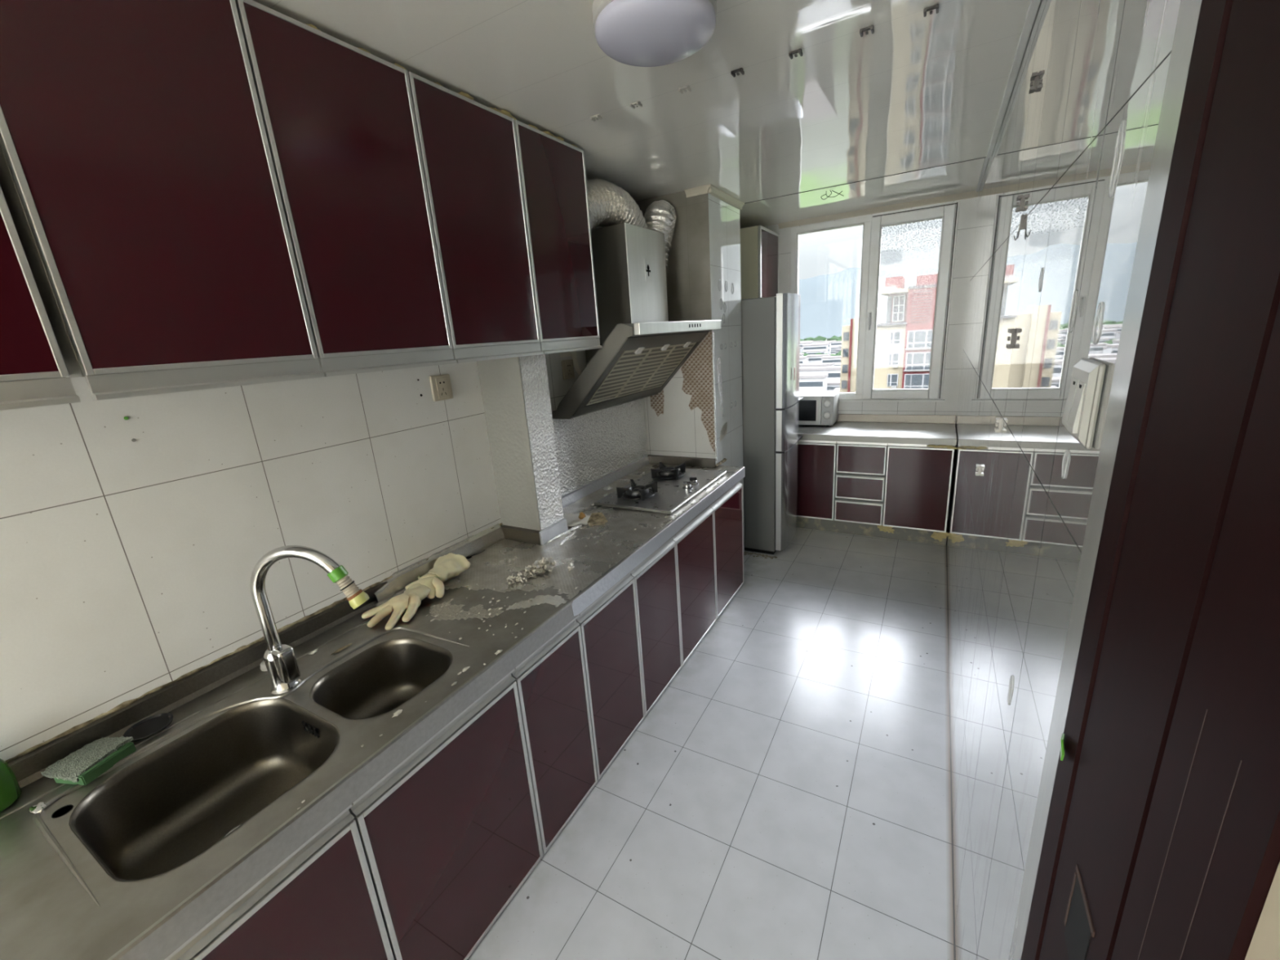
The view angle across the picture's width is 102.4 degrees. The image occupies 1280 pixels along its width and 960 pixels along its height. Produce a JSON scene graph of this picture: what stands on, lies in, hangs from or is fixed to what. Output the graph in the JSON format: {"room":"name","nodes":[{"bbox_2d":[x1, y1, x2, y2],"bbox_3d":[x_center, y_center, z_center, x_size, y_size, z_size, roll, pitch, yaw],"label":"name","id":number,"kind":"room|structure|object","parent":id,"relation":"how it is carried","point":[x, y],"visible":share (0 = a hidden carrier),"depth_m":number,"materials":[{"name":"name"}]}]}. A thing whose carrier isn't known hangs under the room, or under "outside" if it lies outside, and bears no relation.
{"room":"kitchen","nodes":[
{"label":"kitchen","id":0,"kind":"room"},
{"bbox_2d":[0,226,647,760],"bbox_3d":[-0.961,-0.058,1.641,0.150,2.460,7.020,5,18,29],"label":"wall","id":1,"kind":"structure","parent":0,"point":[126,566],"depth_m":1.27,"materials":[{"name":"tile"}]},
{"bbox_2d":[0,186,80,410],"bbox_3d":[-1.191,-0.443,0.673,0.325,0.737,0.390,5,18,29],"label":"upper cabinet","id":2,"kind":"object","parent":1,"relation":"attached to","point":[33,371],"visible":1,"depth_m":0.80,"materials":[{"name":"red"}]},
{"bbox_2d":[0,0,324,400],"bbox_3d":[-0.992,-0.553,1.012,0.325,0.737,0.387,5,18,29],"label":"upper cabinet","id":3,"kind":"object","parent":1,"relation":"attached to","point":[139,185],"visible":0.99,"depth_m":0.92,"materials":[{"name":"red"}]},
{"bbox_2d":[235,0,457,377],"bbox_3d":[-0.801,-0.659,1.338,0.325,0.737,0.387,5,18,29],"label":"upper cabinet","id":4,"kind":"object","parent":1,"relation":"attached to","point":[339,119],"visible":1,"depth_m":1.23,"materials":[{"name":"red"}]},
{"bbox_2d":[429,373,453,401],"bbox_3d":[-0.718,-0.334,1.862,0.013,0.090,0.086,5,18,29],"label":"wall socket","id":5,"kind":"object","parent":1,"relation":"attached to","point":[441,386],"visible":1,"depth_m":1.85,"materials":[{"name":"beige plastic"}]},
{"bbox_2d":[408,71,543,363],"bbox_3d":[-0.609,-0.765,1.666,0.325,0.737,0.393,5,18,29],"label":"upper cabinet","id":6,"kind":"object","parent":1,"relation":"attached to","point":[468,148],"visible":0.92,"depth_m":1.56,"materials":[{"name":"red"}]},
{"bbox_2d":[561,359,574,379],"bbox_3d":[-0.347,-0.535,2.492,0.013,0.090,0.086,5,18,29],"label":"wall socket","id":7,"kind":"object","parent":1,"relation":"attached to","point":[567,366],"visible":1,"depth_m":2.48,"materials":[{"name":"beige plastic"}]},
{"bbox_2d":[559,351,581,375],"bbox_3d":[-0.338,-0.593,2.498,0.012,0.225,0.170,5,18,29],"label":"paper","id":8,"kind":"object","parent":1,"relation":"attached to","point":[573,353],"visible":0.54,"depth_m":2.53,"materials":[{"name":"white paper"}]},
{"bbox_2d":[552,398,647,496],"bbox_3d":[-0.243,-0.206,2.740,0.006,0.421,1.145,5,18,29],"label":"foil","id":9,"kind":"object","parent":1,"relation":"attached to","point":[591,446],"visible":0.64,"depth_m":2.78,"materials":[{"name":"white metal"}]},
{"bbox_2d":[551,222,720,419],"bbox_3d":[0.005,-0.798,2.583,0.496,0.838,0.944,5,18,29],"label":"range hood","id":10,"kind":"object","parent":1,"relation":"attached to","point":[642,351],"visible":1,"depth_m":2.43,"materials":[{"name":"grey metal"}]},
{"bbox_2d":[586,178,648,233],"bbox_3d":[-0.180,-1.223,2.427,0.205,0.344,0.744,6,19,32],"label":"duct","id":11,"kind":"object","parent":10,"relation":"attached to","point":[609,204],"visible":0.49,"depth_m":2.34,"materials":[{"name":"silver metal"}]},
{"bbox_2d":[740,225,778,299],"bbox_3d":[0.820,-1.585,4.020,0.399,0.616,0.502,5,18,29],"label":"upper cabinet","id":12,"kind":"object","parent":1,"relation":"attached to","point":[759,245],"visible":0.53,"depth_m":3.77,"materials":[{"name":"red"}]},
{"bbox_2d":[476,356,562,530],"bbox_3d":[-0.480,-0.127,2.116,0.215,2.268,0.155,5,18,29],"label":"pier","id":13,"kind":"object","parent":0,"point":[500,380],"visible":0.21,"depth_m":2.04,"materials":[{"name":"grey tile"}]},
{"bbox_2d":[519,354,564,530],"bbox_3d":[-0.387,-0.153,2.053,0.002,0.704,0.151,5,18,29],"label":"foil","id":14,"kind":"object","parent":13,"relation":"attached to","point":[533,368],"visible":0.98,"depth_m":2.05,"materials":[{"name":"white metal"}]},
{"bbox_2d":[514,120,602,354],"bbox_3d":[-0.325,-0.863,1.939,0.111,0.737,0.381,5,18,29],"label":"upper cabinet","id":15,"kind":"object","parent":13,"relation":"attached to","point":[553,170],"visible":0.8,"depth_m":1.89,"materials":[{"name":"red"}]},
{"bbox_2d":[306,23,577,147],"bbox_3d":[-0.482,-1.128,1.541,0.017,0.026,1.016,5,18,29],"label":"foam sealant","id":16,"kind":"object","parent":15,"relation":"on","point":[504,112],"visible":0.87,"depth_m":1.60,"materials":[{"name":"beige"}]},
{"bbox_2d":[252,0,1038,203],"bbox_3d":[-0.556,-0.909,0.468,1.865,0.140,5.925,5,18,29],"label":"ceiling","id":17,"kind":"structure","parent":0,"point":[918,91],"depth_m":1.54,"materials":[{"name":"white plastic"}]},
{"bbox_2d":[591,0,716,66],"bbox_3d":[0.034,-1.030,1.172,0.280,0.088,0.280,5,18,29],"label":"ceiling lamp","id":18,"kind":"object","parent":17,"relation":"attached to","point":[633,33],"visible":1,"depth_m":1.12,"materials":[{"name":"grey"}]},
{"bbox_2d":[859,25,874,37],"bbox_3d":[0.581,-1.151,1.318,0.032,0.011,0.029,5,18,29],"label":"clip","id":19,"kind":"object","parent":17,"relation":"attached to","point":[871,28],"visible":1,"depth_m":1.32,"materials":[{"name":"grey metal"}]},
{"bbox_2d":[923,4,938,17],"bbox_3d":[0.706,-1.140,1.248,0.032,0.011,0.029,5,18,29],"label":"clip","id":20,"kind":"object","parent":17,"relation":"attached to","point":[935,6],"visible":1,"depth_m":1.25,"materials":[{"name":"grey metal"}]},
{"bbox_2d":[635,191,744,551],"bbox_3d":[0.350,-0.518,3.290,0.460,2.268,0.505,5,18,29],"label":"wall","id":21,"kind":"structure","parent":0,"point":[704,249],"depth_m":3.01,"materials":[{"name":"tile"}]},
{"bbox_2d":[649,388,663,416],"bbox_3d":[0.104,-0.499,3.135,0.095,0.230,0.001,5,18,29],"label":"film","id":22,"kind":"object","parent":21,"relation":"attached to","point":[657,400],"visible":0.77,"depth_m":3.14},
{"bbox_2d":[644,200,676,268],"bbox_3d":[0.083,-1.311,2.741,0.203,0.354,0.250,2,17,22],"label":"duct","id":23,"kind":"object","parent":21,"relation":"attached to","point":[660,216],"visible":0.52,"depth_m":2.68,"materials":[{"name":"silver metal"}]},
{"bbox_2d":[680,332,715,452],"bbox_3d":[0.336,-0.498,2.999,0.196,0.690,0.001,5,18,29],"label":"film","id":24,"kind":"object","parent":21,"relation":"attached to","point":[697,370],"visible":0.88,"depth_m":2.98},
{"bbox_2d":[711,329,716,461],"bbox_3d":[0.433,-0.475,2.969,0.001,0.750,0.026,5,18,29],"label":"foil remnant","id":25,"kind":"object","parent":21,"relation":"attached to","point":[713,333],"visible":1,"depth_m":2.96,"materials":[{"name":"white"}]},
{"bbox_2d":[684,184,744,209],"bbox_3d":[0.431,-1.574,2.893,0.145,0.034,0.545,5,18,29],"label":"trim","id":26,"kind":"structure","parent":21,"relation":"attached to","point":[711,189],"depth_m":2.72,"materials":[{"name":"beige plastic"}]},
{"bbox_2d":[717,357,724,417],"bbox_3d":[0.476,-0.544,3.036,0.002,0.360,0.080,5,18,29],"label":"foil remnant","id":27,"kind":"object","parent":21,"relation":"attached to","point":[719,372],"visible":1,"depth_m":3.02,"materials":[{"name":"white metal"}]},
{"bbox_2d":[466,522,955,959],"bbox_3d":[-0.110,1.198,1.700,2.665,0.100,7.270,5,18,29],"label":"floor","id":28,"kind":"structure","parent":0,"point":[787,794],"depth_m":1.77,"materials":[{"name":"tile"}]},
{"bbox_2d":[164,804,394,959],"bbox_3d":[-0.932,1.018,1.076,0.607,0.697,0.467,5,18,29],"label":"base cabinet","id":29,"kind":"object","parent":28,"relation":"on","point":[320,902],"visible":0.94,"depth_m":0.97,"materials":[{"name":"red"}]},
{"bbox_2d":[0,454,744,959],"bbox_3d":[-0.413,0.381,1.894,0.620,0.231,3.138,5,18,29],"label":"countertop","id":30,"kind":"structure","parent":29,"relation":"on","point":[131,862],"depth_m":1.13,"materials":[{"name":"metal"}]},
{"bbox_2d":[0,758,21,811],"bbox_3d":[-1.251,0.568,0.979,0.070,0.130,0.070,5,18,29],"label":"detergent bottle","id":31,"kind":"object","parent":30,"relation":"on","point":[10,788],"visible":1,"depth_m":0.99,"materials":[{"name":"green plastic"}]},
{"bbox_2d":[40,736,136,785],"bbox_3d":[-1.147,0.585,1.077,0.095,0.032,0.109,-1,16,12],"label":"sponge","id":32,"kind":"object","parent":30,"relation":"on","point":[82,766],"visible":1,"depth_m":1.06,"materials":[{"name":"green"}]},
{"bbox_2d":[122,712,173,742],"bbox_3d":[-1.121,0.566,1.175,0.086,0.011,0.086,5,18,29],"label":"lid","id":33,"kind":"object","parent":30,"relation":"on","point":[149,726],"visible":0.91,"depth_m":1.18,"materials":[{"name":"black"}]},
{"bbox_2d":[68,697,340,880],"bbox_3d":[-0.855,0.674,1.068,0.387,0.176,0.375,5,18,29],"label":"sink","id":34,"kind":"object","parent":30,"relation":"in","point":[159,814],"depth_m":1.13,"materials":[{"name":"silver metal"}]},
{"bbox_2d":[5,523,502,762],"bbox_3d":[-1.017,0.425,1.454,0.008,0.016,1.782,5,18,29],"label":"bead","id":35,"kind":"object","parent":30,"relation":"on","point":[125,704],"visible":0.98,"depth_m":1.25},
{"bbox_2d":[249,545,369,694],"bbox_3d":[-0.790,0.335,1.232,0.304,0.379,0.070,-2,16,8],"label":"tap","id":36,"kind":"object","parent":30,"relation":"on","point":[280,660],"visible":1,"depth_m":1.22,"materials":[{"name":"silver metal"}]},
{"bbox_2d":[262,644,302,694],"bbox_3d":[-0.897,0.469,1.286,0.068,0.108,0.068,5,18,29],"label":"tap","id":37,"kind":"object","parent":36,"relation":"on","point":[279,686],"depth_m":1.26,"materials":[{"name":"silver metal"}]},
{"bbox_2d":[327,564,348,582],"bbox_3d":[-0.704,0.217,1.198,0.042,0.043,0.040,5,18,29],"label":"tape","id":38,"kind":"object","parent":36,"relation":"on","point":[337,573],"depth_m":1.19,"materials":[{"name":"green plastic"}]},
{"bbox_2d":[309,637,453,719],"bbox_3d":[-0.652,0.575,1.342,0.299,0.161,0.291,5,18,29],"label":"sink","id":39,"kind":"object","parent":30,"relation":"in","point":[382,678],"depth_m":1.43,"materials":[{"name":"silver metal"}]},
{"bbox_2d":[361,582,431,630],"bbox_3d":[-0.748,0.386,1.637,0.162,0.052,0.251,5,18,29],"label":"glove","id":40,"kind":"object","parent":30,"relation":"on","point":[408,602],"visible":0.97,"depth_m":1.60,"materials":[{"name":"beige rubber"}]},
{"bbox_2d":[374,576,461,607],"bbox_3d":[-0.743,0.379,1.744,0.136,0.009,0.273,5,18,29],"label":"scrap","id":41,"kind":"object","parent":30,"relation":"on","point":[454,580],"visible":0.17,"depth_m":1.78,"materials":[{"name":"beige"}]},
{"bbox_2d":[404,552,470,598],"bbox_3d":[-0.700,0.330,1.780,0.170,0.073,0.209,3,17,22],"label":"glove","id":42,"kind":"object","parent":41,"relation":"on","point":[446,567],"visible":0.87,"depth_m":1.78,"materials":[{"name":"beige rubber"}]},
{"bbox_2d":[373,523,504,602],"bbox_3d":[-0.727,0.294,1.929,0.025,0.070,0.587,5,18,29],"label":"foil","id":43,"kind":"object","parent":30,"relation":"on","point":[477,543],"visible":0.77,"depth_m":1.88,"materials":[{"name":"grey"}]},
{"bbox_2d":[429,600,471,620],"bbox_3d":[-0.595,0.412,1.607,0.171,0.001,0.102,5,18,29],"label":"scrap","id":44,"kind":"object","parent":30,"relation":"on","point":[444,612],"visible":1,"depth_m":1.60,"materials":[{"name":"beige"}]},
{"bbox_2d":[466,604,503,618],"bbox_3d":[-0.485,0.408,1.592,0.117,0.001,0.083,5,18,29],"label":"scrap","id":45,"kind":"object","parent":30,"relation":"on","point":[484,613],"visible":1,"depth_m":1.59,"materials":[{"name":"beige"}]},
{"bbox_2d":[297,475,724,808],"bbox_3d":[-0.232,0.274,1.992,0.395,0.006,2.312,5,18,29],"label":"crumbs","id":46,"kind":"object","parent":30,"relation":"on","point":[490,602],"visible":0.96,"depth_m":1.61,"materials":[{"name":"grey"}]},
{"bbox_2d":[506,594,568,610],"bbox_3d":[-0.322,0.385,1.631,0.191,0.002,0.086,-4,16,2],"label":"scrap","id":47,"kind":"object","parent":30,"relation":"on","point":[557,601],"visible":1,"depth_m":1.63,"materials":[{"name":"grey"}]},
{"bbox_2d":[444,463,741,599],"bbox_3d":[-0.097,0.142,2.419,0.588,0.014,1.824,5,18,29],"label":"liner","id":48,"kind":"object","parent":30,"relation":"on","point":[505,557],"depth_m":2.03,"materials":[{"name":"grey metal"}]},
{"bbox_2d":[506,556,555,584],"bbox_3d":[-0.381,0.319,1.818,0.198,0.064,0.068,-18,21,-40],"label":"ball","id":49,"kind":"object","parent":48,"relation":"on","point":[540,566],"visible":0.98,"depth_m":1.81,"materials":[{"name":"beige"}]},
{"bbox_2d":[563,512,590,526],"bbox_3d":[-0.297,0.179,2.333,0.200,0.007,0.172,5,18,29],"label":"wrapper","id":50,"kind":"object","parent":48,"relation":"on","point":[572,519],"visible":0.72,"depth_m":2.33,"materials":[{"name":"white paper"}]},
{"bbox_2d":[587,512,608,526],"bbox_3d":[-0.199,0.170,2.293,0.083,0.033,0.081,-12,18,-26],"label":"scrap","id":51,"kind":"object","parent":48,"relation":"on","point":[596,518],"visible":1,"depth_m":2.29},
{"bbox_2d":[594,462,726,514],"bbox_3d":[0.131,0.012,2.708,0.419,0.072,0.716,5,18,29],"label":"gas hob","id":52,"kind":"object","parent":48,"relation":"on","point":[664,490],"visible":1,"depth_m":2.60,"materials":[{"name":"grey metal"}]},
{"bbox_2d":[571,467,745,616],"bbox_3d":[0.203,0.181,2.327,0.001,0.059,1.706,5,18,29],"label":"foil lip","id":53,"kind":"object","parent":30,"relation":"attached to","point":[602,586],"visible":1,"depth_m":2.01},
{"bbox_2d":[348,668,542,959],"bbox_3d":[-0.702,0.890,1.468,0.607,0.697,0.469,5,18,29],"label":"base cabinet","id":54,"kind":"object","parent":28,"relation":"on","point":[449,836],"visible":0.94,"depth_m":1.28,"materials":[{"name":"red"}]},
{"bbox_2d":[511,614,597,854],"bbox_3d":[-0.512,0.785,1.792,0.607,0.697,0.302,5,18,29],"label":"base cabinet","id":55,"kind":"object","parent":28,"relation":"on","point":[551,682],"visible":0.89,"depth_m":1.63,"materials":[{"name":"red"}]},
{"bbox_2d":[575,568,644,780],"bbox_3d":[-0.256,0.704,2.015,0.390,0.697,0.353,5,18,29],"label":"base cabinet","id":56,"kind":"object","parent":28,"relation":"on","point":[609,627],"visible":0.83,"depth_m":1.90,"materials":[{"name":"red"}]},
{"bbox_2d":[630,534,682,716],"bbox_3d":[-0.078,0.606,2.317,0.390,0.697,0.367,5,18,29],"label":"base cabinet","id":57,"kind":"object","parent":28,"relation":"on","point":[655,579],"visible":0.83,"depth_m":2.21,"materials":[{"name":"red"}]},
{"bbox_2d":[672,502,716,666],"bbox_3d":[0.124,0.494,2.662,0.390,0.697,0.454,5,18,29],"label":"base cabinet","id":58,"kind":"object","parent":28,"relation":"on","point":[695,543],"visible":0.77,"depth_m":2.55,"materials":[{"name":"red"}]},
{"bbox_2d":[710,479,743,618],"bbox_3d":[0.456,0.379,2.987,0.145,0.697,0.466,5,18,29],"label":"base cabinet","id":59,"kind":"object","parent":28,"relation":"on","point":[727,509],"visible":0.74,"depth_m":2.94,"materials":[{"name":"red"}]},
{"bbox_2d":[741,293,803,554],"bbox_3d":[0.774,-0.395,3.731,0.728,1.735,0.559,5,18,29],"label":"fridge","id":60,"kind":"object","parent":28,"relation":"on","point":[771,326],"visible":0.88,"depth_m":3.40,"materials":[{"name":"grey metal"}]},
{"bbox_2d":[796,516,946,545],"bbox_3d":[1.517,0.354,3.919,1.412,0.094,0.014,5,18,29],"label":"kickboard","id":61,"kind":"object","parent":28,"relation":"on","point":[855,528],"visible":0.64,"depth_m":3.82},
{"bbox_2d":[796,440,837,520],"bbox_3d":[1.286,-0.083,4.203,0.668,0.617,0.536,5,18,29],"label":"base cabinet","id":62,"kind":"object","parent":61,"relation":"on","point":[817,460],"visible":0.38,"depth_m":3.88,"materials":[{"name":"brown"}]},
{"bbox_2d":[798,413,956,445],"bbox_3d":[1.582,-0.404,3.918,1.412,0.106,0.568,5,18,29],"label":"countertop","id":63,"kind":"structure","parent":62,"relation":"on","point":[926,429],"depth_m":3.79,"materials":[{"name":"grey stone"}]},
{"bbox_2d":[798,391,839,426],"bbox_3d":[1.341,-0.576,4.168,0.463,0.243,0.268,5,18,29],"label":"microwave","id":64,"kind":"object","parent":63,"relation":"on","point":[815,408],"visible":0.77,"depth_m":4.02,"materials":[{"name":"white plastic"}]},
{"bbox_2d":[834,441,888,525],"bbox_3d":[1.722,-0.044,3.955,0.333,0.617,0.544,5,18,29],"label":"base cabinet","id":65,"kind":"object","parent":61,"relation":"on","point":[861,467],"visible":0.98,"depth_m":3.73,"materials":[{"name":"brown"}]},
{"bbox_2d":[876,524,947,541],"bbox_3d":[1.931,0.370,3.663,0.449,0.092,0.023,5,18,29],"label":"foam patch","id":66,"kind":"object","parent":61,"relation":"attached to","point":[936,535],"visible":1,"depth_m":3.59,"materials":[{"name":"beige"}]},
{"bbox_2d":[882,443,955,533],"bbox_3d":[2.045,-0.017,3.779,0.400,0.617,0.536,5,18,29],"label":"base cabinet","id":67,"kind":"object","parent":61,"relation":"on","point":[918,477],"visible":0.94,"depth_m":3.56,"materials":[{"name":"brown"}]},
{"bbox_2d":[739,158,986,228],"bbox_3d":[1.153,-1.876,3.377,1.865,0.100,1.095,5,18,29],"label":"ceiling","id":68,"kind":"structure","parent":0,"point":[961,177],"depth_m":3.29,"materials":[{"name":"white plastic"}]},
{"bbox_2d":[798,267,937,340],"bbox_3d":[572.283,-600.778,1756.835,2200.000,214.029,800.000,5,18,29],"label":"sky","id":69,"kind":"structure","parent":0,"point":[828,302],"depth_m":1531.78,"materials":[{"name":"white"}]},
{"bbox_2d":[764,194,978,425],"bbox_3d":[1.543,-0.940,4.222,1.865,2.410,0.216,5,18,29],"label":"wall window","id":70,"kind":"structure","parent":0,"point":[967,207],"depth_m":3.74,"materials":[{"name":"tile"}]},
{"bbox_2d":[790,201,959,399],"bbox_3d":[1.706,-1.276,3.906,1.118,1.330,0.150,5,18,29],"label":"window","id":71,"kind":"structure","parent":70,"relation":"attached to","point":[873,225],"depth_m":3.78,"materials":[{"name":"plastic"}]},
{"bbox_2d":[777,191,978,229],"bbox_3d":[1.655,-1.934,3.705,1.313,0.035,0.030,5,18,29],"label":"trim","id":72,"kind":"structure","parent":70,"relation":"attached to","point":[969,194],"depth_m":3.66,"materials":[{"name":"beige plastic"}]},
{"bbox_2d":[946,0,1279,959],"bbox_3d":[0.733,0.059,0.805,0.200,2.460,7.220,5,18,29],"label":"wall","id":73,"kind":"structure","parent":0,"point":[1015,529],"depth_m":0.87,"materials":[{"name":"glass"}]},
{"bbox_2d":[744,156,986,204],"bbox_3d":[1.147,-1.617,2.801,1.274,0.004,0.006,5,18,29],"label":"trim","id":74,"kind":"structure","parent":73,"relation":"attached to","point":[985,157],"depth_m":2.75,"materials":[{"name":"grey"}]},
{"bbox_2d":[975,157,988,191],"bbox_3d":[1.960,-1.755,2.942,0.017,0.007,1.094,5,18,29],"label":"trim","id":75,"kind":"structure","parent":73,"relation":"attached to","point":[986,160],"depth_m":2.95,"materials":[{"name":"plastic"}]},
{"bbox_2d":[994,417,1002,432],"bbox_3d":[0.907,-0.139,1.301,0.013,0.034,0.031,5,18,29],"label":"clip","id":76,"kind":"object","parent":73,"relation":"attached to","point":[997,420],"visible":1,"depth_m":1.30,"materials":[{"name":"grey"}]},
{"bbox_2d":[1007,675,1013,705],"bbox_3d":[0.631,0.358,0.877,0.002,0.058,0.026,5,18,29],"label":"hook trace","id":77,"kind":"object","parent":73,"relation":"attached to","point":[1011,676],"visible":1,"depth_m":0.88,"materials":[{"name":"grey"}]},
{"bbox_2d":[1005,328,1015,348],"bbox_3d":[0.873,-0.333,1.210,0.013,0.045,0.041,5,18,29],"label":"clip","id":78,"kind":"object","parent":73,"relation":"attached to","point":[1010,331],"visible":1,"depth_m":1.20,"materials":[{"name":"grey metal"}]},
{"bbox_2d":[986,0,1040,158],"bbox_3d":[1.047,-1.210,1.397,0.021,0.007,2.657,5,18,29],"label":"trim","id":79,"kind":"structure","parent":73,"relation":"attached to","point":[1034,4],"depth_m":1.57,"materials":[{"name":"plastic"}]},
{"bbox_2d":[1013,214,1024,240],"bbox_3d":[0.901,-0.599,1.221,0.013,0.053,0.082,5,18,29],"label":"wall hook","id":80,"kind":"object","parent":73,"relation":"attached to","point":[1022,218],"visible":1,"depth_m":1.21,"materials":[{"name":"grey metal"}]},
{"bbox_2d":[1015,195,1023,212],"bbox_3d":[0.934,-0.680,1.266,0.013,0.034,0.031,5,18,29],"label":"clip","id":81,"kind":"object","parent":73,"relation":"attached to","point":[1020,197],"visible":1,"depth_m":1.26,"materials":[{"name":"grey metal"}]},
{"bbox_2d":[1028,71,1038,93],"bbox_3d":[0.922,-0.929,1.204,0.013,0.034,0.031,5,18,29],"label":"clip","id":82,"kind":"object","parent":73,"relation":"attached to","point":[1034,75],"visible":1,"depth_m":1.20,"materials":[{"name":"grey metal"}]},
{"bbox_2d":[1061,449,1069,479],"bbox_3d":[0.540,-0.020,0.653,0.002,0.038,0.026,5,18,29],"label":"hook trace","id":83,"kind":"object","parent":73,"relation":"attached to","point":[1063,475],"visible":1,"depth_m":0.65,"materials":[{"name":"grey"}]},
{"bbox_2d":[1067,289,1077,333],"bbox_3d":[0.573,-0.223,0.680,0.002,0.054,0.026,5,18,29],"label":"hook trace","id":84,"kind":"object","parent":73,"relation":"attached to","point":[1069,328],"visible":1,"depth_m":0.68,"materials":[{"name":"grey"}]},
{"bbox_2d":[1062,357,1106,448],"bbox_3d":[0.495,-0.088,0.578,0.016,0.090,0.090,5,18,29],"label":"light switch","id":85,"kind":"object","parent":73,"relation":"attached to","point":[1080,414],"visible":1,"depth_m":0.55,"materials":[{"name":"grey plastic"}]},
{"bbox_2d":[1092,301,1102,345],"bbox_3d":[0.506,-0.173,0.569,0.002,0.046,0.026,5,18,29],"label":"hook trace","id":86,"kind":"object","parent":73,"relation":"attached to","point":[1100,304],"visible":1,"depth_m":0.57,"materials":[{"name":"grey"}]},
{"bbox_2d":[1108,120,1124,198],"bbox_3d":[0.510,-0.343,0.550,0.002,0.074,0.024,5,18,29],"label":"hook trace","id":87,"kind":"object","parent":73,"relation":"attached to","point":[1122,123],"visible":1,"depth_m":0.55,"materials":[{"name":"grey"}]},
{"bbox_2d":[1008,0,1279,959],"bbox_3d":[0.439,0.223,0.391,0.124,2.410,0.379,5,18,29],"label":"door","id":88,"kind":"structure","parent":73,"relation":"in","point":[1155,834],"depth_m":0.34,"materials":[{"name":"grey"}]},
{"bbox_2d":[1060,733,1064,760],"bbox_3d":[0.441,0.280,0.538,0.004,0.022,0.029,9,20,39],"label":"scrap","id":89,"kind":"object","parent":88,"relation":"attached to","point":[1062,741],"visible":1,"depth_m":0.53,"materials":[{"name":"green plastic"}]},
{"label":"outside","id":90,"kind":"structure","parent":0,"visible":0},
{"bbox_3d":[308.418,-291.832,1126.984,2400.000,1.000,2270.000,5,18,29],"label":"ground","id":91,"kind":"structure","parent":90,"visible":0},
{"bbox_2d":[799,373,828,391],"bbox_3d":[88.730,-47.488,281.022,24.739,19.500,10.546,4,18,27],"label":"building","id":92,"kind":"structure","parent":91,"relation":"on","point":[807,382],"depth_m":272.96,"materials":[{"name":"grey"}]},
{"bbox_2d":[802,343,828,353],"bbox_3d":[222.626,-162.240,652.951,30.030,19.500,13.889,4,18,26],"label":"building","id":93,"kind":"structure","parent":91,"relation":"on","point":[815,347],"depth_m":646.07,"materials":[{"name":"grey"}]},
{"bbox_2d":[799,362,835,367],"bbox_3d":[131.709,-79.978,391.043,28.465,16.250,12.406,6,19,32],"label":"building","id":94,"kind":"structure","parent":91,"relation":"on","point":[828,364],"depth_m":384.09,"materials":[{"name":"grey"}]},
{"bbox_2d":[806,354,830,363],"bbox_3d":[170.508,-111.470,492.601,20.498,16.250,10.830,4,18,27],"label":"building","id":95,"kind":"structure","parent":91,"relation":"on","point":[815,358],"depth_m":487.92,"materials":[{"name":"grey"}]},
{"bbox_2d":[799,365,840,380],"bbox_3d":[112.651,-60.389,320.629,33.241,19.500,12.065,5,18,30],"label":"building","id":96,"kind":"structure","parent":91,"relation":"on","point":[833,371],"depth_m":312.61,"materials":[{"name":"grey"}]},
{"bbox_2d":[800,335,841,355],"bbox_3d":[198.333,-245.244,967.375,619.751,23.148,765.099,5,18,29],"label":"tree belt","id":97,"kind":"object","parent":91,"relation":"on","point":[819,338],"visible":0.05,"depth_m":1131.40,"materials":[{"name":"green plant"}]},
{"bbox_2d":[820,355,840,365],"bbox_3d":[177.076,-101.037,454.117,32.124,16.250,11.314,5,18,28],"label":"building","id":98,"kind":"structure","parent":91,"relation":"on","point":[837,359],"depth_m":451.36,"materials":[{"name":"grey"}]},
{"bbox_2d":[826,380,839,391],"bbox_3d":[119.517,-49.151,291.182,29.705,13.000,10.952,6,19,32],"label":"building","id":99,"kind":"structure","parent":91,"relation":"on","point":[831,384],"depth_m":291.13,"materials":[{"name":"grey"}]},
{"bbox_2d":[840,318,882,392],"bbox_3d":[47.134,-10.664,111.376,6.048,46.656,15.300,5,18,29],"label":"block","id":100,"kind":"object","parent":91,"relation":"on","point":[850,332],"visible":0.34,"depth_m":101.97,"materials":[{"name":"brown"}]},
{"bbox_2d":[873,273,937,389],"bbox_3d":[42.991,-5.080,82.629,10.115,52.122,14.100,5,18,29],"label":"tower block","id":101,"kind":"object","parent":91,"relation":"on","point":[903,351],"visible":0.28,"depth_m":73.63,"materials":[{"name":"brown"}]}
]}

